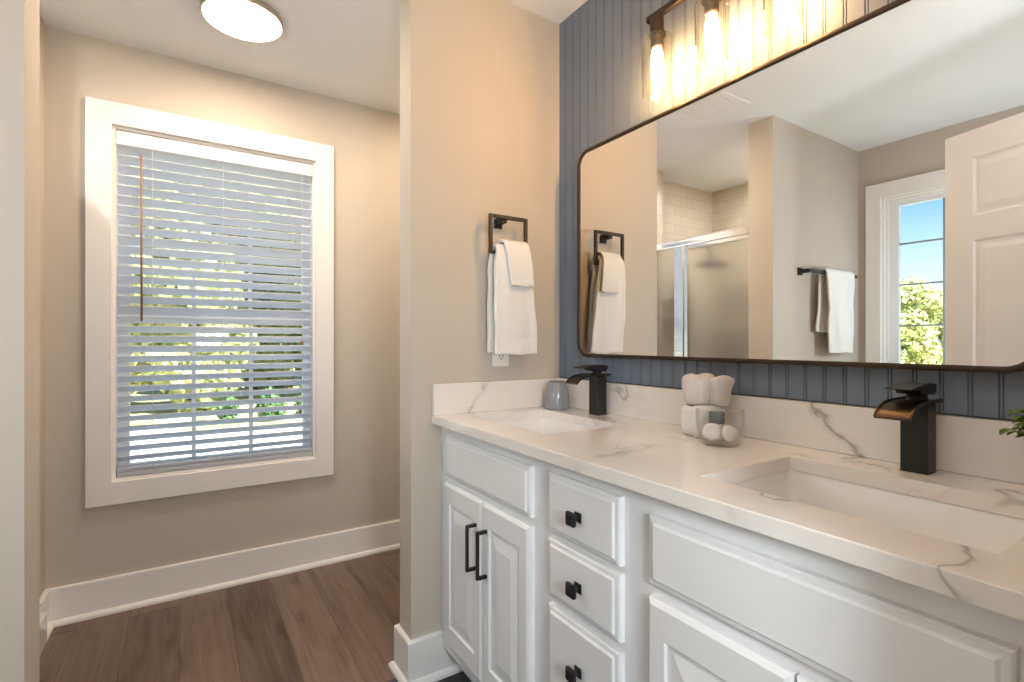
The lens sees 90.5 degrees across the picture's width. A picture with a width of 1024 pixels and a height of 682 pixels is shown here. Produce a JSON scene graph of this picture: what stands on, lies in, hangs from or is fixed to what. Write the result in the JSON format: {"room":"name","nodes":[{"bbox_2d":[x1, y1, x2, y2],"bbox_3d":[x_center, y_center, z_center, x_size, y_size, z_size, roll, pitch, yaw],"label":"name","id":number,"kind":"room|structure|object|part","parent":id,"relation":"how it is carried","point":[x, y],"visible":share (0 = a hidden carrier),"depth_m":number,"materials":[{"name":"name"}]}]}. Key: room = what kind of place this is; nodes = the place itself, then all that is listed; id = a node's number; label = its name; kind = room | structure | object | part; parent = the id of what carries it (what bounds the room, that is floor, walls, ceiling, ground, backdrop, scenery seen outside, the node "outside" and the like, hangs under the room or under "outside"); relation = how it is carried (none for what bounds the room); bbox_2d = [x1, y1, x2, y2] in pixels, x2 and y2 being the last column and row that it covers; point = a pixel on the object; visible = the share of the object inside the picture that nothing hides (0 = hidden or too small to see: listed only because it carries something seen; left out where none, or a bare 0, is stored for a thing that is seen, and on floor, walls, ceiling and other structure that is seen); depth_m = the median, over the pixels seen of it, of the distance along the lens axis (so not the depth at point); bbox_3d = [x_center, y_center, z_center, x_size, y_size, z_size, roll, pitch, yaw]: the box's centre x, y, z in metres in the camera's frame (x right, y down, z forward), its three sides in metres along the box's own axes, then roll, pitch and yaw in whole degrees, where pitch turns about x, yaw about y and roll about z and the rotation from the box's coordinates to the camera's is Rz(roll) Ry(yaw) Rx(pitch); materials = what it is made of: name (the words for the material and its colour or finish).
{"room":"bathroom","nodes":[
{"label":"bathroom","id":0,"kind":"room"},
{"bbox_2d":[40,15,44,596],"bbox_3d":[-1.889,-0.063,1.987,0.067,2.440,0.135,0,0,-33],"label":"wall","id":1,"kind":"structure","parent":0,"point":[42,25],"depth_m":2.03,"materials":[{"name":"beige paint"}]},
{"bbox_2d":[130,427,301,462],"bbox_3d":[-4.217,1.747,7.037,12.500,0.020,9.600,0,0,-33],"label":"ground","id":2,"kind":"structure","parent":0,"point":[199,446],"depth_m":8.81,"materials":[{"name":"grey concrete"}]},
{"bbox_2d":[45,26,399,588],"bbox_3d":[-1.555,-0.063,2.364,2.905,2.440,0.140,0,0,-33],"label":"wall","id":3,"kind":"structure","parent":0,"point":[82,544],"depth_m":2.40,"materials":[{"name":"beige paint"}]},
{"bbox_2d":[85,96,333,507],"bbox_3d":[-1.398,-0.163,2.451,1.005,1.719,0.155,0,0,-33],"label":"window","id":4,"kind":"structure","parent":3,"relation":"in","point":[101,149],"depth_m":2.26,"materials":[{"name":"white paint"}]},
{"bbox_3d":[-1.429,-0.514,2.500,0.806,0.805,0.032,0,0,-33],"label":"sash","id":5,"kind":"part","parent":4,"relation":"part of","materials":[{"name":"white plastic"}]},
{"bbox_3d":[-1.411,0.217,2.471,0.806,0.744,0.032,0,0,-33],"label":"sash","id":6,"kind":"part","parent":4,"relation":"part of","materials":[{"name":"white plastic"}]},
{"bbox_2d":[116,130,312,476],"bbox_3d":[-1.375,-0.161,2.415,0.802,1.496,0.077,0,0,-33],"label":"blind","id":7,"kind":"object","parent":4,"relation":"attached to","point":[142,147],"visible":1,"depth_m":2.39,"materials":[{"name":"white paint"}]},
{"bbox_3d":[-1.612,-0.154,2.277,0.001,1.438,0.054,0,0,-33],"label":"ladder cord","id":8,"kind":"part","parent":7,"relation":"part of","materials":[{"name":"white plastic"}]},
{"bbox_3d":[-1.381,0.569,2.425,0.798,0.036,0.052,0,0,-33],"label":"rail","id":9,"kind":"part","parent":7,"relation":"part of","materials":[{"name":"white plastic"}]},
{"bbox_3d":[-1.381,-0.154,2.425,0.001,1.438,0.054,0,0,-33],"label":"ladder cord","id":10,"kind":"part","parent":7,"relation":"part of","materials":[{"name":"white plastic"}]},
{"bbox_3d":[-1.149,-0.154,2.573,0.001,1.438,0.054,0,0,-33],"label":"ladder cord","id":11,"kind":"part","parent":7,"relation":"part of","materials":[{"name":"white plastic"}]},
{"bbox_2d":[40,519,399,640],"bbox_3d":[-1.117,1.082,2.476,1.760,0.150,0.146,0,0,-33],"label":"baseboard","id":12,"kind":"structure","parent":3,"relation":"attached to","point":[86,600],"depth_m":2.35,"materials":[{"name":"white paint"}]},
{"bbox_2d":[40,548,471,681],"bbox_3d":[-0.331,1.217,0.441,2.920,0.120,4.700,0,0,-33],"label":"floor","id":13,"kind":"structure","parent":0,"point":[335,622],"depth_m":2.00,"materials":[{"name":"brown wood"}]},
{"bbox_2d":[40,612,46,654],"bbox_3d":[-1.612,0.214,1.578,0.110,1.885,0.830,0,0,-33],"label":"baseboard","id":14,"kind":"structure","parent":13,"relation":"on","point":[43,615],"depth_m":1.90,"materials":[{"name":"white paint"}]},
{"bbox_2d":[442,427,1023,681],"bbox_3d":[0.360,0.720,1.257,0.572,0.874,1.520,0,0,-33],"label":"vanity cabinet","id":15,"kind":"object","parent":13,"relation":"on","point":[551,572],"visible":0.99,"depth_m":0.98,"materials":[{"name":"white paint"}]},
{"bbox_3d":[-0.153,0.741,1.609,0.020,0.539,0.258,0,0,-33],"label":"cabinet door","id":16,"kind":"part","parent":15,"relation":"part of","materials":[{"name":"white paint"}]},
{"bbox_3d":[-0.123,0.614,1.511,0.034,0.138,0.009,0,0,-33],"label":"handle","id":17,"kind":"part","parent":15,"relation":"part of","materials":[{"name":"black metal"}]},
{"bbox_3d":[-0.088,0.614,1.457,0.034,0.138,0.009,0,0,-33],"label":"handle","id":18,"kind":"part","parent":15,"relation":"part of","materials":[{"name":"black metal"}]},
{"bbox_3d":[-0.087,0.385,1.506,0.020,0.132,0.504,0,0,-33],"label":"drawer","id":19,"kind":"part","parent":15,"relation":"part of","materials":[{"name":"white paint"}]},
{"bbox_3d":[-0.016,0.741,1.395,0.020,0.539,0.242,0,0,-33],"label":"cabinet door","id":20,"kind":"part","parent":15,"relation":"part of","materials":[{"name":"white paint"}]},
{"bbox_3d":[0.135,0.731,1.115,0.028,0.031,0.031,0,0,-33],"label":"knob","id":21,"kind":"part","parent":15,"relation":"part of","materials":[{"name":"black metal"}]},
{"bbox_3d":[0.135,0.545,1.115,0.028,0.031,0.031,0,0,-33],"label":"knob","id":22,"kind":"part","parent":15,"relation":"part of","materials":[{"name":"black metal"}]},
{"bbox_3d":[0.135,0.389,1.115,0.028,0.031,0.031,0,0,-33],"label":"knob","id":23,"kind":"part","parent":15,"relation":"part of","materials":[{"name":"black metal"}]},
{"bbox_3d":[0.155,0.728,1.128,0.020,0.194,0.241,0,0,-33],"label":"drawer","id":24,"kind":"part","parent":15,"relation":"part of","materials":[{"name":"white paint"}]},
{"bbox_3d":[0.155,0.542,1.128,0.020,0.140,0.241,0,0,-33],"label":"drawer","id":25,"kind":"part","parent":15,"relation":"part of","materials":[{"name":"white paint"}]},
{"bbox_3d":[0.155,0.386,1.128,0.020,0.142,0.241,0,0,-33],"label":"drawer","id":26,"kind":"part","parent":15,"relation":"part of","materials":[{"name":"white paint"}]},
{"bbox_3d":[0.335,0.745,0.848,0.020,0.531,0.272,0,0,-33],"label":"cabinet door","id":27,"kind":"part","parent":15,"relation":"part of","materials":[{"name":"white paint"}]},
{"bbox_2d":[432,377,1023,620],"bbox_3d":[0.369,0.213,1.263,0.561,0.140,1.520,0,0,-33],"label":"countertop","id":28,"kind":"structure","parent":15,"relation":"on","point":[640,445],"depth_m":1.04,"materials":[{"name":"white stone"}]},
{"bbox_2d":[495,417,596,434],"bbox_3d":[0.103,0.358,1.636,0.348,0.150,0.461,0,0,-33],"label":"sink","id":29,"kind":"object","parent":28,"relation":"in","point":[543,426],"visible":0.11,"depth_m":1.84,"materials":[{"name":"white ceramic"}]},
{"bbox_2d":[545,381,568,409],"bbox_3d":[0.170,0.202,1.920,0.094,0.104,0.094,0,0,-33],"label":"toothbrush cup","id":30,"kind":"object","parent":28,"relation":"on","point":[556,393],"visible":0.99,"depth_m":1.88,"materials":[{"name":"grey ceramic"}]},
{"bbox_2d":[566,364,610,415],"bbox_3d":[0.263,0.167,1.748,0.154,0.174,0.058,0,0,-33],"label":"faucet","id":31,"kind":"object","parent":28,"relation":"on","point":[597,380],"visible":1,"depth_m":1.75,"materials":[{"name":"black metal"}]},
{"bbox_3d":[0.263,0.128,1.748,0.154,0.033,0.058,0,0,-33],"label":"spout","id":32,"kind":"part","parent":31,"relation":"part of","materials":[{"name":"brown metal"}]},
{"bbox_3d":[0.271,0.097,1.753,0.122,0.034,0.042,0,0,-33],"label":"lever","id":33,"kind":"part","parent":31,"relation":"part of","materials":[{"name":"black metal"}]},
{"bbox_2d":[680,403,726,437],"bbox_3d":[0.520,0.210,1.375,0.114,0.086,0.124,0,0,-8],"label":"rolled towel","id":34,"kind":"object","parent":28,"relation":"on","point":[688,419],"visible":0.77,"depth_m":1.33,"materials":[{"name":"white fabric"}]},
{"bbox_2d":[682,373,734,405],"bbox_3d":[0.524,0.128,1.367,0.094,0.083,0.132,0,0,-45],"label":"washcloth","id":35,"kind":"object","parent":34,"relation":"on","point":[704,388],"visible":1,"depth_m":1.34,"materials":[{"name":"white fabric"}]},
{"bbox_2d":[695,410,744,447],"bbox_3d":[0.511,0.210,1.249,0.113,0.088,0.113,0,0,-33],"label":"glass bowl","id":36,"kind":"object","parent":28,"relation":"on","point":[710,445],"visible":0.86,"depth_m":1.23,"materials":[{"name":"clear glass"}]},
{"bbox_2d":[703,423,721,440],"bbox_3d":[0.489,0.221,1.240,0.044,0.041,0.022,0,0,27],"label":"soap","id":37,"kind":"object","parent":36,"relation":"in","point":[711,431],"visible":1,"depth_m":1.23,"materials":[{"name":"white"}]},
{"bbox_2d":[709,411,724,439],"bbox_3d":[0.510,0.209,1.263,0.038,0.069,0.038,0,0,-33],"label":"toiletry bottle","id":38,"kind":"object","parent":36,"relation":"in","point":[717,417],"visible":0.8,"depth_m":1.25,"materials":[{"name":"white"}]},
{"bbox_2d":[722,425,737,441],"bbox_3d":[0.527,0.223,1.227,0.039,0.038,0.024,0,0,0],"label":"soap","id":39,"kind":"object","parent":36,"relation":"in","point":[729,433],"visible":1,"depth_m":1.22,"materials":[{"name":"white"}]},
{"bbox_2d":[732,469,1023,553],"bbox_3d":[0.598,0.358,0.865,0.348,0.150,0.459,0,0,-33],"label":"sink","id":40,"kind":"object","parent":28,"relation":"in","point":[987,531],"visible":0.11,"depth_m":0.95,"materials":[{"name":"white ceramic"}]},
{"bbox_2d":[873,382,942,474],"bbox_3d":[0.760,0.167,0.973,0.154,0.174,0.058,0,0,-33],"label":"faucet","id":41,"kind":"object","parent":28,"relation":"on","point":[916,413],"visible":1,"depth_m":0.97,"materials":[{"name":"black metal"}]},
{"bbox_3d":[0.760,0.128,0.973,0.154,0.033,0.058,0,0,-33],"label":"spout","id":42,"kind":"part","parent":41,"relation":"part of","materials":[{"name":"brown metal"}]},
{"bbox_3d":[0.769,0.097,0.978,0.122,0.034,0.042,0,0,-33],"label":"lever","id":43,"kind":"part","parent":41,"relation":"part of","materials":[{"name":"black metal"}]},
{"bbox_3d":[0.796,0.253,0.996,0.044,0.002,0.046,0,0,-33],"label":"plate","id":44,"kind":"part","parent":41,"relation":"part of","materials":[{"name":"black metal"}]},
{"bbox_2d":[999,409,1023,439],"bbox_3d":[0.859,0.181,0.788,0.131,0.145,0.140,0,0,-33],"label":"potted plant","id":45,"kind":"object","parent":28,"relation":"on","point":[1019,432],"visible":1,"depth_m":0.83,"materials":[{"name":"green plant"}]},
{"bbox_3d":[0.473,0.745,0.634,0.020,0.531,0.230,0,0,-33],"label":"cabinet door","id":46,"kind":"part","parent":15,"relation":"part of","materials":[{"name":"white paint"}]},
{"bbox_3d":[0.398,0.392,0.750,0.020,0.131,0.506,0,0,-33],"label":"drawer","id":47,"kind":"part","parent":15,"relation":"part of","materials":[{"name":"white paint"}]},
{"bbox_2d":[0,0,558,681],"bbox_3d":[-0.945,-0.063,1.411,2.623,2.440,0.148,0,0,-33],"label":"wall","id":48,"kind":"structure","parent":0,"point":[479,79],"depth_m":1.76,"materials":[{"name":"beige paint"}]},
{"bbox_2d":[388,624,462,681],"bbox_3d":[-0.113,1.082,1.919,0.672,0.150,0.168,0,0,-33],"label":"baseboard","id":49,"kind":"structure","parent":48,"relation":"attached to","point":[425,658],"depth_m":1.74,"materials":[{"name":"white paint"}]},
{"bbox_2d":[492,352,508,365],"bbox_3d":[-0.042,0.035,1.897,0.071,0.115,0.009,0,0,-33],"label":"wall outlet","id":50,"kind":"object","parent":48,"relation":"attached to","point":[502,359],"visible":0.43,"depth_m":1.89,"materials":[{"name":"white plastic"}]},
{"bbox_2d":[497,354,504,359],"bbox_3d":[-0.041,0.055,1.895,0.034,0.029,0.003,0,0,-33],"label":"socket","id":51,"kind":"object","parent":50,"relation":"attached to","point":[502,356],"depth_m":1.89,"materials":[{"name":"white plastic"}]},
{"bbox_2d":[488,213,527,253],"bbox_3d":[-0.026,-0.386,1.876,0.164,0.142,0.062,0,0,-33],"label":"towel ring","id":52,"kind":"object","parent":48,"relation":"attached to","point":[500,220],"visible":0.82,"depth_m":1.85,"materials":[{"name":"black metal"}]},
{"bbox_2d":[487,243,537,354],"bbox_3d":[0.003,-0.151,1.872,0.190,0.403,0.072,0,0,-33],"label":"hand towel","id":53,"kind":"object","parent":52,"relation":"hanging from","point":[511,314],"visible":0.78,"depth_m":1.84,"materials":[{"name":"white fabric"}]},
{"bbox_2d":[497,239,533,286],"bbox_3d":[0.008,-0.283,1.866,0.120,0.174,0.092,0,0,-33],"label":"washcloth","id":54,"kind":"object","parent":53,"relation":"on","point":[519,259],"visible":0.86,"depth_m":1.83,"materials":[{"name":"white fabric"}]},
{"bbox_2d":[40,0,586,114],"bbox_3d":[-0.331,-1.343,0.441,2.920,0.120,4.700,0,0,-33],"label":"ceiling","id":55,"kind":"structure","parent":0,"point":[345,50],"depth_m":2.14,"materials":[{"name":"white paint"}]},
{"bbox_2d":[200,0,282,42],"bbox_3d":[-1.058,-1.269,1.997,0.289,0.028,0.289,0,0,-33],"label":"ceiling light","id":56,"kind":"object","parent":55,"relation":"in","point":[247,20],"visible":1,"depth_m":1.98,"materials":[{"name":"white glass"}]},
{"bbox_3d":[0.396,-0.063,1.882,0.142,2.440,2.780,0,0,-33],"label":"wall","id":57,"kind":"structure","parent":0,"visible":0},
{"bbox_2d":[559,0,1023,420],"bbox_3d":[0.607,-0.570,1.414,0.008,1.426,1.524,0,0,-33],"label":"wall","id":58,"kind":"structure","parent":57,"relation":"attached to","point":[602,96],"depth_m":1.55,"materials":[{"name":"blue paint"}]},
{"bbox_2d":[641,0,803,92],"bbox_3d":[0.553,-0.919,1.378,0.120,0.348,0.474,0,0,-33],"label":"vanity light","id":59,"kind":"object","parent":58,"relation":"attached to","point":[657,34],"visible":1,"depth_m":1.48,"materials":[{"name":"brown metal"}]},
{"bbox_2d":[641,14,672,92],"bbox_3d":[0.438,-0.860,1.531,0.091,0.230,0.091,0,0,-33],"label":"glass shade","id":60,"kind":"object","parent":59,"relation":"attached to","point":[657,34],"depth_m":1.52,"materials":[{"name":"clear glass"}]},
{"bbox_2d":[694,0,729,69],"bbox_3d":[0.540,-0.860,1.372,0.091,0.230,0.091,0,0,-33],"label":"glass shade","id":61,"kind":"object","parent":59,"relation":"attached to","point":[711,7],"depth_m":1.36,"materials":[{"name":"clear glass"}]},
{"bbox_2d":[762,0,803,34],"bbox_3d":[0.645,-0.860,1.208,0.091,0.230,0.091,0,0,-33],"label":"glass shade","id":62,"kind":"object","parent":59,"relation":"attached to","point":[782,4],"depth_m":1.20,"materials":[{"name":"clear glass"}]},
{"bbox_2d":[558,377,1023,484],"bbox_3d":[0.593,0.200,1.407,0.020,0.109,1.520,0,0,-33],"label":"backsplash","id":63,"kind":"structure","parent":58,"relation":"attached to","point":[971,446],"depth_m":1.16,"materials":[{"name":"white stone"}]},
{"bbox_2d":[577,0,1023,372],"bbox_3d":[0.592,-0.325,1.397,0.034,0.763,1.236,0,0,-33],"label":"wall mirror","id":64,"kind":"object","parent":58,"relation":"attached to","point":[853,196],"visible":1,"depth_m":1.15,"materials":[{"name":"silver metal"}]},
{"label":"outside","id":65,"kind":"structure","parent":0,"visible":0},
{"bbox_2d":[130,368,301,431],"bbox_3d":[-18.359,1.857,28.617,120.000,0.200,72.000,0,0,-33],"label":"ground","id":66,"kind":"structure","parent":65,"point":[187,419],"depth_m":11.88,"materials":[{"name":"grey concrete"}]},
{"bbox_2d":[130,156,161,394],"bbox_3d":[-12.861,-2.722,15.123,3.862,9.544,3.783,0,0,-27],"label":"tree","id":67,"kind":"object","parent":66,"relation":"on","point":[131,383],"visible":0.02,"depth_m":16.16,"materials":[{"name":"green plant"}]},
{"bbox_2d":[143,214,216,258],"bbox_3d":[-13.061,-3.265,20.169,4.046,10.700,3.963,0,0,11],"label":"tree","id":68,"kind":"object","parent":66,"relation":"on","point":[207,214],"visible":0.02,"depth_m":19.90,"materials":[{"name":"green plant"}]},
{"bbox_2d":[130,159,277,412],"bbox_3d":[-7.995,-2.668,12.626,3.603,9.427,3.678,0,0,25],"label":"tree","id":69,"kind":"object","parent":66,"relation":"on","point":[132,284],"visible":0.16,"depth_m":12.19,"materials":[{"name":"green plant"}]},
{"bbox_2d":[211,388,240,418],"bbox_3d":[-6.184,1.440,10.978,0.545,0.861,0.669,0,0,-12],"label":"shrub","id":70,"kind":"object","parent":66,"relation":"on","point":[231,397],"visible":0.34,"depth_m":10.84,"materials":[{"name":"green plant"}]},
{"bbox_2d":[217,179,300,389],"bbox_3d":[-8.424,-3.066,17.335,3.783,10.276,3.862,0,0,-34],"label":"tree","id":71,"kind":"object","parent":66,"relation":"on","point":[253,290],"visible":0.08,"depth_m":16.87,"materials":[{"name":"green plant"}]},
{"bbox_2d":[254,386,287,421],"bbox_3d":[-5.329,1.423,11.277,0.704,0.906,0.574,0,0,-44],"label":"shrub","id":72,"kind":"object","parent":66,"relation":"on","point":[269,387],"visible":0.41,"depth_m":11.13,"materials":[{"name":"green plant"}]},
{"bbox_2d":[281,249,301,376],"bbox_3d":[-8.969,-2.975,22.658,3.963,10.082,4.046,0,0,4],"label":"tree","id":73,"kind":"object","parent":66,"relation":"on","point":[288,326],"visible":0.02,"depth_m":21.67,"materials":[{"name":"green plant"}]},
{"bbox_2d":[294,385,301,413],"bbox_3d":[-4.755,1.406,11.686,0.740,0.952,0.602,0,0,10],"label":"shrub","id":74,"kind":"object","parent":66,"relation":"on","point":[298,394],"visible":0.06,"depth_m":11.60,"materials":[{"name":"green plant"}]}
]}

